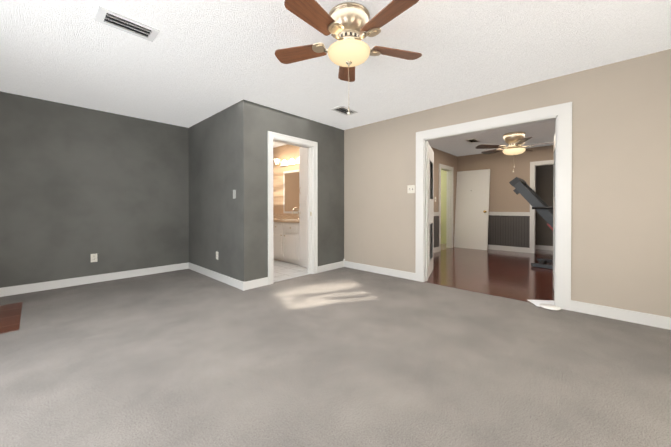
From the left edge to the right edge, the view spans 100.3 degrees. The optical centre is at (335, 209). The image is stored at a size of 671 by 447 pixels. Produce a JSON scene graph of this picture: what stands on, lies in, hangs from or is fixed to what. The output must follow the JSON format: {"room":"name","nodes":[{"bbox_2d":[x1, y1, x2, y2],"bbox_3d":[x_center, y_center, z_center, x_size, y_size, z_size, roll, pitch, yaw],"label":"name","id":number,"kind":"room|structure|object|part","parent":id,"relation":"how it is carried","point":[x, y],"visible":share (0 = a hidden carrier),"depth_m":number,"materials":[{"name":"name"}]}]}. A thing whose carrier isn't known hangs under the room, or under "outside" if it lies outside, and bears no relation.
{"room":"empty bedroom","nodes":[
{"label":"empty bedroom","id":0,"kind":"room"},
{"bbox_2d":[0,91,188,287],"bbox_3d":[-3.569,-0.188,3.865,0.120,2.440,2.860,0,1,43],"label":"wall","id":1,"kind":"structure","parent":0,"point":[79,186],"depth_m":3.89,"materials":[{"name":"paint"}]},
{"bbox_2d":[91,254,96,261],"bbox_3d":[-3.405,0.681,3.953,0.008,0.116,0.072,0,1,43],"label":"outlet","id":2,"kind":"object","parent":1,"relation":"attached to","point":[93,257],"visible":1,"depth_m":3.95,"materials":[{"name":"white plastic"}]},
{"bbox_2d":[0,263,187,296],"bbox_3d":[-3.479,0.980,3.873,0.014,0.105,2.740,0,1,43],"label":"baseboard","id":3,"kind":"structure","parent":1,"relation":"attached to","point":[27,288],"depth_m":3.88,"materials":[{"name":"white wood"}]},
{"bbox_2d":[188,102,238,279],"bbox_3d":[-2.300,-0.196,4.719,2.950,2.440,0.120,0,1,43],"label":"wall","id":4,"kind":"structure","parent":0,"point":[213,181],"depth_m":4.14,"materials":[{"name":"grey paint"}]},
{"bbox_2d":[188,262,245,290],"bbox_3d":[-1.850,0.974,4.222,1.880,0.109,0.032,0,1,43],"label":"baseboard","id":5,"kind":"structure","parent":4,"relation":"attached to","point":[236,283],"depth_m":4.04,"materials":[{"name":"white wood"}]},
{"bbox_2d":[239,99,343,281],"bbox_3d":[-0.553,-0.192,4.341,0.120,2.440,1.950,0,1,43],"label":"wall","id":6,"kind":"structure","parent":0,"point":[257,122],"depth_m":3.84,"materials":[{"name":"grey paint"}]},
{"bbox_2d":[246,277,267,289],"bbox_3d":[-1.043,0.978,3.732,0.032,0.109,0.337,0,1,43],"label":"baseboard","id":7,"kind":"structure","parent":6,"relation":"attached to","point":[256,283],"depth_m":3.71,"materials":[{"name":"white wood"}]},
{"bbox_2d":[268,131,317,284],"bbox_3d":[-0.660,-0.024,4.223,0.168,2.105,0.915,0,1,43],"label":"door frame","id":8,"kind":"structure","parent":6,"relation":"attached to","point":[312,205],"depth_m":4.45,"materials":[{"name":"white wood"}]},
{"bbox_2d":[318,259,343,272],"bbox_3d":[-0.081,0.954,4.753,0.022,0.140,0.638,0,1,43],"label":"baseboard","id":9,"kind":"structure","parent":6,"relation":"attached to","point":[323,268],"depth_m":4.75,"materials":[{"name":"white wood"}]},
{"bbox_2d":[273,259,310,281],"bbox_3d":[-1.558,1.042,5.371,2.920,0.054,1.830,0,1,43],"label":"floor","id":10,"kind":"structure","parent":0,"point":[283,270],"depth_m":4.70,"materials":[{"name":"white tile"}]},
{"bbox_2d":[273,219,299,264],"bbox_3d":[-1.138,0.619,5.818,1.820,0.769,0.590,0,1,43],"label":"bathroom vanity","id":11,"kind":"object","parent":10,"relation":"on","point":[285,237],"depth_m":5.27,"materials":[{"name":"white wood"}]},
{"bbox_2d":[277,219,299,222],"bbox_3d":[-1.130,0.217,5.823,1.820,0.034,0.567,0,1,43],"label":"countertop","id":12,"kind":"structure","parent":11,"relation":"on","point":[278,220],"depth_m":5.29,"materials":[{"name":"beige stone"}]},
{"bbox_2d":[293,207,298,218],"bbox_3d":[-0.763,0.078,5.629,0.153,0.249,0.189,0,1,43],"label":"faucet","id":13,"kind":"object","parent":12,"relation":"on","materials":[{"name":"silver metal"}]},
{"bbox_2d":[299,147,306,267],"bbox_3d":[-0.315,-0.049,5.037,0.432,2.118,0.601,0,1,43],"label":"door","id":14,"kind":"structure","parent":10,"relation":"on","point":[303,206],"depth_m":4.90,"materials":[{"name":"white wood"}]},
{"bbox_2d":[0,267,670,446],"bbox_3d":[-0.527,1.095,2.372,6.620,0.100,4.810,0,1,43],"label":"floor carpet","id":15,"kind":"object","parent":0,"point":[344,357],"visible":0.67,"depth_m":1.85,"materials":[{"name":"grey carpet"}]},
{"bbox_2d":[0,302,22,333],"bbox_3d":[-3.413,1.053,2.496,1.050,0.022,0.815,0,1,43],"label":"floor","id":16,"kind":"structure","parent":15,"relation":"on","point":[10,315],"depth_m":2.70,"materials":[{"name":"brown wood"}]},
{"bbox_2d":[528,300,562,309],"bbox_3d":[2.300,1.027,3.056,0.365,0.016,0.381,0,1,43],"label":"papers","id":17,"kind":"object","parent":15,"relation":"on","point":[548,304],"visible":0.88,"depth_m":3.02,"materials":[{"name":"white paper"}]},
{"bbox_2d":[0,0,670,156],"bbox_3d":[0.842,-1.474,4.601,7.690,0.120,9.970,0,1,43],"label":"ceiling","id":18,"kind":"structure","parent":0,"point":[194,62],"depth_m":2.54,"materials":[{"name":"white paint"}]},
{"bbox_2d":[95,6,159,41],"bbox_3d":[-1.565,-1.385,2.117,0.200,0.032,0.363,0,1,43],"label":"ceiling vent","id":19,"kind":"object","parent":18,"relation":"in","point":[120,22],"visible":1,"depth_m":2.10,"materials":[{"name":"white metal"}]},
{"bbox_2d":[331,106,357,115],"bbox_3d":[0.127,-1.402,3.990,0.200,0.032,0.360,0,1,43],"label":"ceiling vent","id":20,"kind":"object","parent":18,"relation":"in","point":[342,110],"visible":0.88,"depth_m":3.96,"materials":[{"name":"white metal"}]},
{"bbox_2d":[275,0,421,114],"bbox_3d":[0.089,-1.038,1.994,1.128,0.706,1.113,0,1,43],"label":"fan","id":21,"kind":"object","parent":18,"relation":"hanging from","point":[349,26],"visible":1,"depth_m":1.91,"materials":[{"name":"brown wood"}]},
{"bbox_3d":[-0.269,-1.194,2.146,0.400,0.036,0.156,0,1,19],"label":"blade","id":22,"kind":"part","parent":21,"relation":"part of","materials":[{"name":"brown wood"}]},
{"bbox_3d":[-0.133,-1.190,1.714,0.156,0.036,0.400,0,1,37],"label":"blade","id":23,"kind":"part","parent":21,"relation":"part of","materials":[{"name":"brown wood"}]},
{"bbox_3d":[0.100,-1.196,2.409,0.156,0.036,0.400,0,0,1],"label":"blade","id":24,"kind":"part","parent":21,"relation":"part of","materials":[{"name":"brown wood"}]},
{"bbox_3d":[0.320,-1.190,1.710,0.156,0.036,0.400,0,1,-35],"label":"blade","id":25,"kind":"part","parent":21,"relation":"part of","materials":[{"name":"brown wood"}]},
{"bbox_3d":[0.464,-1.194,2.139,0.400,0.036,0.156,0,1,-17],"label":"blade","id":26,"kind":"part","parent":21,"relation":"part of","materials":[{"name":"brown wood"}]},
{"bbox_2d":[465,138,479,142],"bbox_3d":[2.831,-1.417,5.789,0.200,0.032,0.360,0,1,43],"label":"ceiling vent","id":27,"kind":"object","parent":18,"relation":"in","point":[474,140],"visible":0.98,"depth_m":5.77,"materials":[{"name":"white"}]},
{"bbox_2d":[476,132,534,171],"bbox_3d":[3.164,-1.059,5.265,1.050,0.720,1.090,0,1,43],"label":"ceiling fan","id":28,"kind":"object","parent":18,"relation":"hanging from","point":[511,139],"depth_m":5.18,"materials":[{"name":"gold metal"}]},
{"bbox_3d":[2.890,-1.181,5.259,0.480,0.043,0.188,0,1,-1],"label":"fan blade in the room","id":29,"kind":"part","parent":28,"relation":"part of","materials":[{"name":"brown wood"}]},
{"bbox_3d":[3.204,-1.185,5.702,0.188,0.043,0.480,0,1,-19],"label":"fan blade in the room","id":30,"kind":"part","parent":28,"relation":"part of","materials":[{"name":"brown wood"}]},
{"bbox_3d":[3.213,-1.178,4.823,0.188,0.043,0.480,0,1,17],"label":"fan blade in the room","id":31,"kind":"part","parent":28,"relation":"part of","materials":[{"name":"brown wood"}]},
{"bbox_2d":[441,170,445,243],"bbox_3d":[2.842,-0.229,8.524,1.680,2.440,0.120,0,1,43],"label":"wall","id":32,"kind":"structure","parent":0,"point":[443,201],"depth_m":8.16,"materials":[{"name":"paint"}]},
{"bbox_2d":[431,147,456,246],"bbox_3d":[1.966,-0.209,6.265,0.120,2.440,4.060,0,1,43],"label":"wall","id":33,"kind":"structure","parent":0,"point":[444,158],"depth_m":6.92,"materials":[{"name":"beige paint"}]},
{"bbox_2d":[441,243,447,249],"bbox_3d":[2.122,1.047,7.785,1.910,0.102,2.200,0,1,43],"label":"floor","id":34,"kind":"structure","parent":0,"point":[443,246],"depth_m":7.49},
{"bbox_2d":[273,49,670,316],"bbox_3d":[0.763,-0.194,4.528,7.690,2.440,0.120,0,1,43],"label":"wall","id":35,"kind":"structure","parent":0,"point":[621,197],"depth_m":2.78,"materials":[{"name":"paint"}]},
{"bbox_2d":[273,215,292,218],"bbox_3d":[-0.946,0.148,6.020,1.820,0.101,0.027,0,1,43],"label":"backsplash","id":36,"kind":"structure","parent":35,"relation":"attached to","point":[274,216],"depth_m":6.20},
{"bbox_2d":[274,157,298,166],"bbox_3d":[-0.940,-1.016,5.862,1.010,0.150,0.240,0,1,43],"label":"sconce","id":37,"kind":"object","parent":35,"relation":"attached to","point":[286,162],"visible":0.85,"depth_m":5.91,"materials":[{"name":"white glass"}]},
{"bbox_2d":[283,170,299,213],"bbox_3d":[-0.862,-0.376,5.944,0.780,0.920,0.023,0,1,43],"label":"bathroom mirror","id":38,"kind":"object","parent":35,"relation":"attached to","point":[290,190],"visible":0.64,"depth_m":6.02,"materials":[{"name":"white mirror"}]},
{"bbox_2d":[344,259,414,279],"bbox_3d":[0.656,0.956,4.541,1.390,0.140,0.022,0,1,43],"label":"baseboard","id":39,"kind":"structure","parent":35,"relation":"attached to","point":[386,271],"depth_m":4.47,"materials":[{"name":"white wood"}]},
{"bbox_2d":[407,185,414,192],"bbox_3d":[1.108,-0.300,4.112,0.116,0.116,0.016,0,1,43],"label":"double light switch","id":40,"kind":"object","parent":35,"relation":"attached to","point":[410,188],"visible":1,"depth_m":4.12,"materials":[{"name":"white plastic"}]},
{"bbox_2d":[428,145,433,277],"bbox_3d":[1.499,0.018,4.452,0.052,1.993,0.772,0,1,25],"label":"french door","id":41,"kind":"structure","parent":35,"relation":"in","point":[431,212],"depth_m":4.50,"materials":[{"name":"white wood"}]},
{"bbox_2d":[415,102,571,310],"bbox_3d":[1.844,-0.037,3.522,1.725,2.145,0.160,0,1,43],"label":"door frame","id":42,"kind":"structure","parent":35,"relation":"attached to","point":[561,114],"depth_m":3.02,"materials":[{"name":"white wood"}]},
{"bbox_2d":[553,134,554,288],"bbox_3d":[2.682,0.028,3.379,0.052,1.993,0.772,0,1,34],"label":"french door","id":43,"kind":"structure","parent":35,"relation":"in","point":[554,216],"depth_m":3.61,"materials":[{"name":"white wood"}]},
{"bbox_2d":[571,300,670,329],"bbox_3d":[2.935,0.993,2.421,1.385,0.105,0.014,0,1,43],"label":"baseboard","id":44,"kind":"structure","parent":35,"relation":"attached to","point":[658,321],"depth_m":2.63,"materials":[{"name":"white wood"}]},
{"bbox_2d":[425,247,553,301],"bbox_3d":[3.502,1.068,5.328,3.460,0.103,5.010,0,1,43],"label":"floor","id":45,"kind":"structure","parent":0,"point":[511,275],"depth_m":4.49,"materials":[{"name":"brown wood"}]},
{"bbox_2d":[509,177,552,268],"bbox_3d":[3.992,0.207,5.007,1.432,1.616,0.740,0,1,43],"label":"treadmill","id":46,"kind":"object","parent":45,"relation":"on","point":[539,205],"visible":0.42,"depth_m":5.04,"materials":[{"name":"grey metal"}]},
{"bbox_2d":[457,145,553,211],"bbox_3d":[4.611,-0.211,6.491,3.440,2.440,0.120,0,1,43],"label":"wall","id":47,"kind":"structure","parent":0,"point":[504,196],"depth_m":6.83,"materials":[{"name":"beige paint"}]},
{"bbox_2d":[454,169,489,249],"bbox_3d":[3.522,-0.017,7.248,0.800,2.040,0.251,0,1,43],"label":"door","id":48,"kind":"structure","parent":47,"relation":"in","point":[472,208],"depth_m":7.21,"materials":[{"name":"white wood"}]},
{"bbox_2d":[434,160,553,252],"bbox_3d":[3.179,-0.034,5.137,3.444,2.110,4.064,0,1,43],"label":"trim","id":49,"kind":"structure","parent":47,"relation":"attached to","point":[512,231],"depth_m":6.74,"materials":[{"name":"white wood"}]},
{"bbox_2d":[535,165,553,245],"bbox_3d":[5.426,-0.214,6.852,2.140,2.440,0.120,0,1,43],"label":"wall","id":50,"kind":"structure","parent":0,"point":[544,192],"depth_m":6.97,"materials":[{"name":"paint"}]},
{"bbox_2d":[535,245,552,250],"bbox_3d":[5.381,0.951,6.813,1.900,0.110,0.014,0,1,43],"label":"baseboard","id":51,"kind":"structure","parent":50,"relation":"attached to","point":[541,247],"depth_m":6.98,"materials":[{"name":"white wood"}]}
]}

